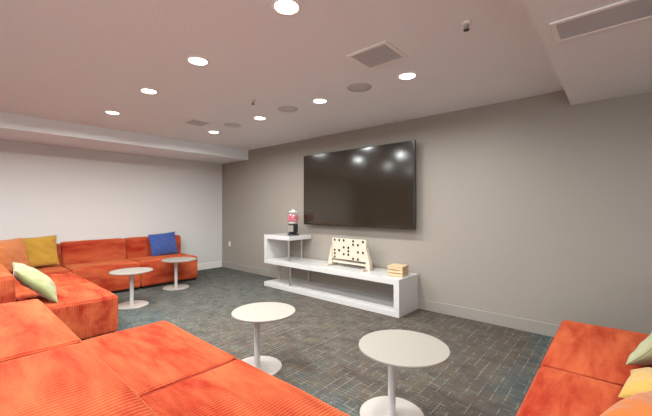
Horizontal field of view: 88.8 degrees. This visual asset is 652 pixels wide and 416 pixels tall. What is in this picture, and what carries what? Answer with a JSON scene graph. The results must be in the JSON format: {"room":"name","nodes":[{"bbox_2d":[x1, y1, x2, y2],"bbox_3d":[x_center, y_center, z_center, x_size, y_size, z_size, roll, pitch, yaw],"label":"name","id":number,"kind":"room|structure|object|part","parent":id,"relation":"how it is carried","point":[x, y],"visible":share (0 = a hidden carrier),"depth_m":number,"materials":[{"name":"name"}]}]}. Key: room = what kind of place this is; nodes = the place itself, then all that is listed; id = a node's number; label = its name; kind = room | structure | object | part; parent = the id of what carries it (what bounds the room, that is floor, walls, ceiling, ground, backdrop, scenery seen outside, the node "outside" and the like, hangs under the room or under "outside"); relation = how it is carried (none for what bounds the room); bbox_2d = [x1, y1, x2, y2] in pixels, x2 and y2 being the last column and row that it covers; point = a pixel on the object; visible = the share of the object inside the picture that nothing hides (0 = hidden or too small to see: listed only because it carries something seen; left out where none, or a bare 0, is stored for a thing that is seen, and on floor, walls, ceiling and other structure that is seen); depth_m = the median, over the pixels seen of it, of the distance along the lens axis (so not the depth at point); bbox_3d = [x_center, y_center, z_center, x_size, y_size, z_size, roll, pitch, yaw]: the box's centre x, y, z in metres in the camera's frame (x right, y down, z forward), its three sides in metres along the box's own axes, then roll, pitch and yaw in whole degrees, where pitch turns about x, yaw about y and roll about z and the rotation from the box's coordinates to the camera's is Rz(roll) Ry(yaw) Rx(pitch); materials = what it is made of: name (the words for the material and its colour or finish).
{"room":"recreation room","nodes":[
{"label":"recreation room","id":0,"kind":"room"},
{"bbox_2d":[0,139,221,263],"bbox_3d":[-4.949,0.072,5.188,0.100,2.655,7.400,0,0,41],"label":"wall","id":1,"kind":"structure","parent":0,"point":[68,193],"depth_m":6.13,"materials":[{"name":"grey paint"}]},
{"bbox_2d":[0,112,247,163],"bbox_3d":[-4.487,-1.153,4.850,1.040,0.205,7.300,0,0,41],"label":"soffit","id":2,"kind":"structure","parent":1,"relation":"attached to","point":[14,127],"depth_m":5.43,"materials":[{"name":"white paint"}]},
{"bbox_2d":[197,261,221,269],"bbox_3d":[-4.228,1.330,5.924,0.016,0.140,5.308,0,0,41],"label":"baseboard","id":3,"kind":"structure","parent":1,"relation":"attached to","point":[217,264],"depth_m":7.68,"materials":[{"name":"white paint"}]},
{"bbox_2d":[0,0,563,149],"bbox_3d":[-1.004,-1.305,1.807,10.490,0.100,7.500,0,0,41],"label":"ceiling","id":4,"kind":"structure","parent":0,"point":[72,61],"depth_m":2.93,"materials":[{"name":"white paint"}]},
{"bbox_2d":[104,110,120,114],"bbox_3d":[-2.803,-1.251,4.375,0.186,0.008,0.186,0,0,41],"label":"recessed light","id":5,"kind":"object","parent":4,"relation":"in","point":[107,111],"visible":1,"depth_m":4.36,"materials":[{"name":"white glass"}]},
{"bbox_2d":[139,88,158,93],"bbox_3d":[-1.899,-1.251,3.572,0.186,0.008,0.186,0,0,41],"label":"recessed light","id":6,"kind":"object","parent":4,"relation":"in","point":[144,90],"visible":1,"depth_m":3.57,"materials":[{"name":"white glass"}]},
{"bbox_2d":[181,118,212,126],"bbox_3d":[-1.884,-1.249,4.880,0.340,0.012,0.330,0,0,41],"label":"ceiling vent","id":7,"kind":"object","parent":4,"relation":"in","point":[196,122],"visible":1,"depth_m":4.85,"materials":[{"name":"white metal"}]},
{"bbox_2d":[186,56,209,65],"bbox_3d":[-1.091,-1.251,2.839,0.186,0.008,0.186,0,0,41],"label":"recessed light","id":8,"kind":"object","parent":4,"relation":"in","point":[195,60],"visible":1,"depth_m":2.83,"materials":[{"name":"white glass"}]},
{"bbox_2d":[223,123,240,126],"bbox_3d":[-1.416,-1.251,5.036,0.260,0.006,0.260,0,0,41],"label":"ceiling speaker","id":9,"kind":"object","parent":4,"relation":"attached to","point":[224,124],"visible":1,"depth_m":5.02,"materials":[{"name":"grey metal"}]},
{"bbox_2d":[253,116,266,119],"bbox_3d":[-0.922,-1.251,4.644,0.186,0.008,0.186,0,0,41],"label":"recessed light","id":10,"kind":"object","parent":4,"relation":"in","point":[255,117],"visible":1,"depth_m":4.64,"materials":[{"name":"white glass"}]},
{"bbox_2d":[271,0,300,15],"bbox_3d":[-0.246,-1.251,2.074,0.186,0.008,0.186,0,0,41],"label":"recessed light","id":11,"kind":"object","parent":4,"relation":"in","point":[282,7],"visible":1,"depth_m":2.07,"materials":[{"name":"white glass"}]},
{"bbox_2d":[278,106,297,111],"bbox_3d":[-0.482,-1.251,4.220,0.260,0.006,0.260,0,0,41],"label":"ceiling speaker","id":12,"kind":"object","parent":4,"relation":"attached to","point":[282,108],"visible":1,"depth_m":4.22,"materials":[{"name":"grey metal"}]},
{"bbox_2d":[312,98,327,103],"bbox_3d":[-0.071,-1.251,3.900,0.186,0.008,0.186,0,0,41],"label":"recessed light","id":13,"kind":"object","parent":4,"relation":"in","point":[318,100],"visible":1,"depth_m":3.90,"materials":[{"name":"white glass"}]},
{"bbox_2d":[347,83,371,91],"bbox_3d":[0.348,-1.251,3.468,0.260,0.006,0.260,0,0,41],"label":"ceiling speaker","id":14,"kind":"object","parent":4,"relation":"attached to","point":[356,87],"visible":1,"depth_m":3.45,"materials":[{"name":"grey metal"}]},
{"bbox_2d":[346,41,407,69],"bbox_3d":[0.421,-1.249,2.746,0.380,0.012,0.350,0,0,41],"label":"ceiling vent","id":15,"kind":"object","parent":4,"relation":"in","point":[383,53],"visible":1,"depth_m":2.73,"materials":[{"name":"white metal"}]},
{"bbox_2d":[397,72,416,79],"bbox_3d":[0.772,-1.251,3.163,0.186,0.008,0.186,0,0,41],"label":"recessed light","id":16,"kind":"object","parent":4,"relation":"in","point":[406,75],"visible":1,"depth_m":3.16,"materials":[{"name":"white glass"}]},
{"bbox_2d":[461,20,471,31],"bbox_3d":[0.953,-1.231,2.261,0.070,0.048,0.070,0,0,41],"label":"sprinkler head","id":17,"kind":"object","parent":4,"relation":"attached to","point":[465,24],"visible":1,"depth_m":2.25},
{"bbox_2d":[115,267,553,415],"bbox_3d":[-1.004,1.450,1.807,10.490,0.100,7.500,0,0,41],"label":"floor","id":18,"kind":"structure","parent":0,"point":[490,369],"depth_m":3.47,"materials":[{"name":"carpet"}]},
{"bbox_2d":[10,244,70,278],"bbox_3d":[-4.532,0.989,4.857,0.924,0.821,1.165,0,0,41],"label":"module","id":19,"kind":"object","parent":18,"relation":"on","point":[52,269],"visible":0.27,"depth_m":5.09,"materials":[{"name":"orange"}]},
{"bbox_2d":[0,238,29,271],"bbox_3d":[-4.474,0.670,4.696,0.194,0.469,0.516,0,0,-1],"label":"throw pillow","id":20,"kind":"object","parent":19,"relation":"on","point":[11,250],"visible":0.73,"depth_m":4.69,"materials":[{"name":"orange fabric"}]},
{"bbox_2d":[14,235,59,267],"bbox_3d":[-4.428,0.672,5.104,0.192,0.484,0.524,0,0,37],"label":"throw pillow","id":21,"kind":"object","parent":19,"relation":"on","point":[41,251],"visible":0.74,"depth_m":5.10,"materials":[{"name":"yellow fabric"}]},
{"bbox_3d":[-4.378,1.141,4.868,0.707,0.448,0.945,0,0,41],"label":"seat","id":22,"kind":"part","parent":19,"relation":"part of","materials":[{"name":"orange fabric"}]},
{"bbox_3d":[-4.797,0.973,5.088,0.220,0.783,1.165,0,0,41],"label":"backrest","id":23,"kind":"part","parent":19,"relation":"part of","materials":[{"name":"orange fabric"}]},
{"bbox_2d":[0,263,88,292],"bbox_3d":[-3.805,1.003,4.224,1.005,0.794,1.174,0,0,41],"label":"module","id":24,"kind":"object","parent":18,"relation":"on","point":[61,279],"visible":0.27,"depth_m":4.36,"materials":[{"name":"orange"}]},
{"bbox_3d":[-3.695,1.152,4.351,1.005,0.426,0.837,0,0,41],"label":"seat","id":25,"kind":"part","parent":24,"relation":"part of","materials":[{"name":"orange fabric"}]},
{"bbox_2d":[0,264,117,340],"bbox_3d":[-3.046,1.002,3.561,1.008,0.796,1.174,0,0,41],"label":"module","id":26,"kind":"object","parent":18,"relation":"on","point":[89,310],"visible":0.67,"depth_m":3.49,"materials":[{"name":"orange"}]},
{"bbox_3d":[-3.321,0.984,3.247,1.008,0.761,0.340,0,0,41],"label":"backrest","id":27,"kind":"part","parent":26,"relation":"part of","materials":[{"name":"orange fabric"}]},
{"bbox_2d":[12,262,57,302],"bbox_3d":[-2.966,0.756,3.398,0.501,0.391,0.339,0,0,44],"label":"throw pillow","id":28,"kind":"object","parent":26,"relation":"on","point":[31,278],"visible":0.99,"depth_m":3.28,"materials":[{"name":"fabric"}]},
{"bbox_3d":[-2.936,1.151,3.688,1.008,0.427,0.837,0,0,41],"label":"seat","id":29,"kind":"part","parent":26,"relation":"part of","materials":[{"name":"orange fabric"}]},
{"bbox_2d":[60,238,140,293],"bbox_3d":[-3.832,0.980,5.657,0.924,0.840,0.960,0,0,41],"label":"module","id":30,"kind":"object","parent":18,"relation":"on","point":[91,260],"visible":0.8,"depth_m":5.58,"materials":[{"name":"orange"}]},
{"bbox_3d":[-4.097,0.962,5.889,0.220,0.806,0.960,0,0,41],"label":"backrest","id":31,"kind":"part","parent":30,"relation":"part of","materials":[{"name":"orange fabric"}]},
{"bbox_3d":[-3.751,1.141,5.586,0.707,0.448,0.960,0,0,41],"label":"seat","id":32,"kind":"part","parent":30,"relation":"part of","materials":[{"name":"orange fabric"}]},
{"bbox_2d":[0,299,236,397],"bbox_3d":[-1.353,0.995,2.068,1.095,0.810,1.173,0,0,41],"label":"module","id":33,"kind":"object","parent":18,"relation":"on","point":[153,357],"visible":0.52,"depth_m":2.00,"materials":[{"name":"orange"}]},
{"bbox_3d":[-1.624,0.978,1.758,1.095,0.774,0.350,0,0,41],"label":"backrest","id":34,"kind":"part","parent":33,"relation":"part of","materials":[{"name":"orange fabric"}]},
{"bbox_3d":[-1.239,1.152,2.199,1.095,0.426,0.827,0,0,41],"label":"seat","id":35,"kind":"part","parent":33,"relation":"part of","materials":[{"name":"orange fabric"}]},
{"bbox_2d":[109,267,152,309],"bbox_3d":[-2.796,1.149,4.794,0.550,0.499,0.550,0,0,41],"label":"pedestal table","id":36,"kind":"object","parent":18,"relation":"on","point":[131,304],"visible":0.94,"depth_m":4.77,"materials":[{"name":"beige laminate"}]},
{"bbox_2d":[124,235,196,288],"bbox_3d":[-3.176,0.980,6.408,0.924,0.840,1.030,0,0,41],"label":"module","id":37,"kind":"object","parent":18,"relation":"on","point":[138,249],"visible":0.64,"depth_m":6.22,"materials":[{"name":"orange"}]},
{"bbox_3d":[-3.441,0.962,6.639,0.220,0.805,1.030,0,0,41],"label":"backrest","id":38,"kind":"part","parent":37,"relation":"part of","materials":[{"name":"orange fabric"}]},
{"bbox_2d":[148,231,177,256],"bbox_3d":[-3.217,0.716,6.596,0.184,0.472,0.543,0,0,29],"label":"throw pillow","id":39,"kind":"object","parent":37,"relation":"on","point":[164,243],"visible":0.99,"depth_m":6.53,"materials":[{"name":"blue fabric"}]},
{"bbox_3d":[-3.095,1.141,6.337,0.707,0.447,1.030,0,0,41],"label":"seat","id":40,"kind":"part","parent":37,"relation":"part of","materials":[{"name":"orange fabric"}]},
{"bbox_2d":[0,343,350,415],"bbox_3d":[-0.529,0.995,1.348,1.090,0.810,1.174,0,0,41],"label":"module","id":41,"kind":"object","parent":18,"relation":"on","point":[71,380],"visible":1,"depth_m":1.32,"materials":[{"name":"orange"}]},
{"bbox_3d":[-0.800,0.978,1.038,1.090,0.775,0.350,0,0,41],"label":"backrest","id":42,"kind":"part","parent":41,"relation":"part of","materials":[{"name":"orange fabric"}]},
{"bbox_3d":[-0.415,1.151,1.478,1.090,0.427,0.827,0,0,41],"label":"seat","id":43,"kind":"part","parent":41,"relation":"part of","materials":[{"name":"orange fabric"}]},
{"bbox_2d":[161,257,196,290],"bbox_3d":[-2.577,1.149,5.851,0.570,0.499,0.570,0,0,41],"label":"pedestal table","id":44,"kind":"object","parent":18,"relation":"on","point":[175,260],"visible":1,"depth_m":5.83,"materials":[{"name":"beige laminate"}]},
{"bbox_2d":[231,302,294,375],"bbox_3d":[-0.544,1.149,2.919,0.550,0.499,0.550,0,0,41],"label":"pedestal table","id":45,"kind":"object","parent":18,"relation":"on","point":[261,312],"visible":0.81,"depth_m":2.90,"materials":[{"name":"beige laminate"}]},
{"bbox_2d":[264,233,417,317],"bbox_3d":[0.084,0.938,5.315,2.712,0.920,0.545,0,0,41],"label":"media console","id":46,"kind":"object","parent":18,"relation":"on","point":[276,246],"visible":0.99,"depth_m":5.10,"materials":[{"name":"white paint"}]},
{"bbox_3d":[-0.908,0.731,6.182,0.074,0.362,0.544,0,0,41],"label":"panel","id":47,"kind":"part","parent":46,"relation":"part of","materials":[{"name":"white paint"}]},
{"bbox_2d":[264,233,310,240],"bbox_3d":[-0.688,0.514,5.990,0.660,0.072,0.545,0,0,41],"label":"shelf","id":48,"kind":"object","parent":46,"relation":"attached to","point":[280,236],"depth_m":5.81,"materials":[{"name":"white paint"}]},
{"bbox_3d":[-0.631,0.731,5.645,0.036,0.363,0.036,0,0,41],"label":"chrome post","id":49,"kind":"part","parent":46,"relation":"part of","materials":[{"name":"grey metal"}]},
{"bbox_3d":[-0.601,1.155,5.619,0.036,0.337,0.036,0,0,41],"label":"chrome post","id":50,"kind":"part","parent":46,"relation":"part of","materials":[{"name":"grey metal"}]},
{"bbox_2d":[287,210,298,235],"bbox_3d":[-0.579,0.252,5.841,0.229,0.451,0.233,0,0,24],"label":"machine","id":51,"kind":"object","parent":46,"relation":"on","point":[292,226],"visible":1,"depth_m":5.77,"materials":[{"name":"black paint"}]},
{"bbox_3d":[-0.611,0.356,5.769,0.099,0.110,0.031,0,0,24],"label":"coin plate","id":52,"kind":"part","parent":51,"relation":"part of","materials":[{"name":"silver metal"}]},
{"bbox_3d":[-0.443,0.731,6.058,0.036,0.363,0.036,0,0,41],"label":"chrome post","id":53,"kind":"part","parent":46,"relation":"part of","materials":[{"name":"grey metal"}]},
{"bbox_2d":[264,256,417,285],"bbox_3d":[0.084,0.949,5.315,2.712,0.076,0.545,0,0,41],"label":"shelf","id":54,"kind":"object","parent":46,"relation":"attached to","point":[380,275],"depth_m":4.99,"materials":[{"name":"white paint"}]},
{"bbox_2d":[264,277,417,317],"bbox_3d":[0.084,1.360,5.315,2.712,0.076,0.545,0,0,41],"label":"shelf","id":55,"kind":"object","parent":46,"relation":"attached to","point":[379,304],"depth_m":5.03,"materials":[{"name":"white paint"}]},
{"bbox_2d":[326,237,372,271],"bbox_3d":[0.352,0.691,5.084,0.810,0.440,0.260,0,0,43],"label":"game board","id":56,"kind":"object","parent":46,"relation":"on","point":[341,248],"visible":1,"depth_m":5.04,"materials":[{"name":"beige wood"}]},
{"bbox_3d":[0.082,0.746,5.335,0.072,0.329,0.060,0,0,43],"label":"leg","id":57,"kind":"part","parent":56,"relation":"part of","materials":[{"name":"beige wood"}]},
{"bbox_3d":[0.352,0.841,5.084,0.668,0.030,0.024,0,0,43],"label":"rail","id":58,"kind":"part","parent":56,"relation":"part of","materials":[{"name":"white wood"}]},
{"bbox_3d":[0.352,0.630,5.084,0.660,0.320,0.036,0,0,43],"label":"panel","id":59,"kind":"part","parent":56,"relation":"part of","materials":[{"name":"white wood"}]},
{"bbox_3d":[0.623,0.746,4.833,0.072,0.329,0.060,0,0,43],"label":"leg","id":60,"kind":"part","parent":56,"relation":"part of","materials":[{"name":"beige wood"}]},
{"bbox_2d":[388,263,408,276],"bbox_3d":[0.979,0.843,4.517,0.214,0.135,0.234,0,0,34],"label":"wooden crate","id":61,"kind":"object","parent":46,"relation":"on","point":[392,269],"visible":1,"depth_m":4.44,"materials":[{"name":"brown wood"}]},
{"bbox_3d":[0.979,0.780,4.517,0.214,0.010,0.234,0,0,34],"label":"lid","id":62,"kind":"part","parent":61,"relation":"part of","materials":[{"name":"brown wood"}]},
{"bbox_3d":[1.075,1.155,4.449,0.080,0.336,0.544,0,0,41],"label":"panel","id":63,"kind":"part","parent":46,"relation":"part of","materials":[{"name":"white paint"}]},
{"bbox_2d":[359,330,449,415],"bbox_3d":[0.499,1.149,2.186,0.595,0.499,0.580,0,0,41],"label":"pedestal table","id":64,"kind":"object","parent":18,"relation":"on","point":[392,348],"visible":1,"depth_m":2.22,"materials":[{"name":"beige laminate"}]},
{"bbox_2d":[516,366,622,415],"bbox_3d":[1.367,0.994,1.263,1.124,0.811,1.110,0,0,41],"label":"module","id":65,"kind":"object","parent":18,"relation":"on","point":[552,392],"visible":0.9,"depth_m":1.69,"materials":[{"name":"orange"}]},
{"bbox_2d":[600,391,651,415],"bbox_3d":[1.402,0.866,1.239,0.525,0.178,0.507,0,0,-24],"label":"throw pillow","id":66,"kind":"object","parent":65,"relation":"on","point":[638,404],"visible":0.96,"depth_m":1.35,"materials":[{"name":"orange fabric"}]},
{"bbox_2d":[618,367,651,398],"bbox_3d":[1.696,0.876,1.533,0.427,0.224,0.482,0,0,-42],"label":"throw pillow","id":67,"kind":"object","parent":65,"relation":"on","point":[639,380],"visible":0.77,"depth_m":1.57,"materials":[{"name":"yellow fabric"}]},
{"bbox_2d":[540,320,651,386],"bbox_3d":[2.100,0.995,2.102,1.124,0.810,1.110,0,0,41],"label":"module","id":68,"kind":"object","parent":18,"relation":"on","point":[600,353],"visible":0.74,"depth_m":2.20,"materials":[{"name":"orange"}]},
{"bbox_2d":[626,332,651,364],"bbox_3d":[2.040,0.728,1.976,0.551,0.476,0.310,0,0,-39],"label":"throw pillow","id":69,"kind":"object","parent":68,"relation":"on","point":[642,355],"visible":1,"depth_m":1.89,"materials":[{"name":"green fabric"}]},
{"bbox_2d":[222,90,651,334],"bbox_3d":[1.431,0.072,4.593,10.490,2.655,0.100,0,0,41],"label":"wall","id":70,"kind":"structure","parent":0,"point":[537,208],"depth_m":3.91,"materials":[{"name":"beige paint"}]},
{"bbox_2d":[304,140,415,229],"bbox_3d":[0.451,-0.317,5.287,2.130,1.219,0.142,0,0,41],"label":"television","id":71,"kind":"object","parent":70,"relation":"attached to","point":[372,186],"visible":1,"depth_m":5.10,"materials":[{"name":"black glass"}]},
{"bbox_2d":[222,261,559,336],"bbox_3d":[1.393,1.330,4.549,10.290,0.140,0.016,0,0,41],"label":"baseboard","id":72,"kind":"structure","parent":70,"relation":"attached to","point":[547,329],"depth_m":4.30,"materials":[{"name":"beige paint"}]},
{"bbox_2d":[524,0,651,104],"bbox_3d":[1.528,-1.170,-0.406,3.565,0.170,7.300,0,0,41],"label":"soffit","id":73,"kind":"structure","parent":70,"relation":"attached to","point":[615,62],"depth_m":2.35,"materials":[{"name":"white paint"}]},
{"bbox_2d":[549,0,651,43],"bbox_3d":[1.647,-1.079,1.854,0.640,0.012,0.300,0,0,41],"label":"air vent","id":74,"kind":"object","parent":73,"relation":"in","point":[625,12],"visible":1,"depth_m":1.90,"materials":[{"name":"white metal"}]}
]}

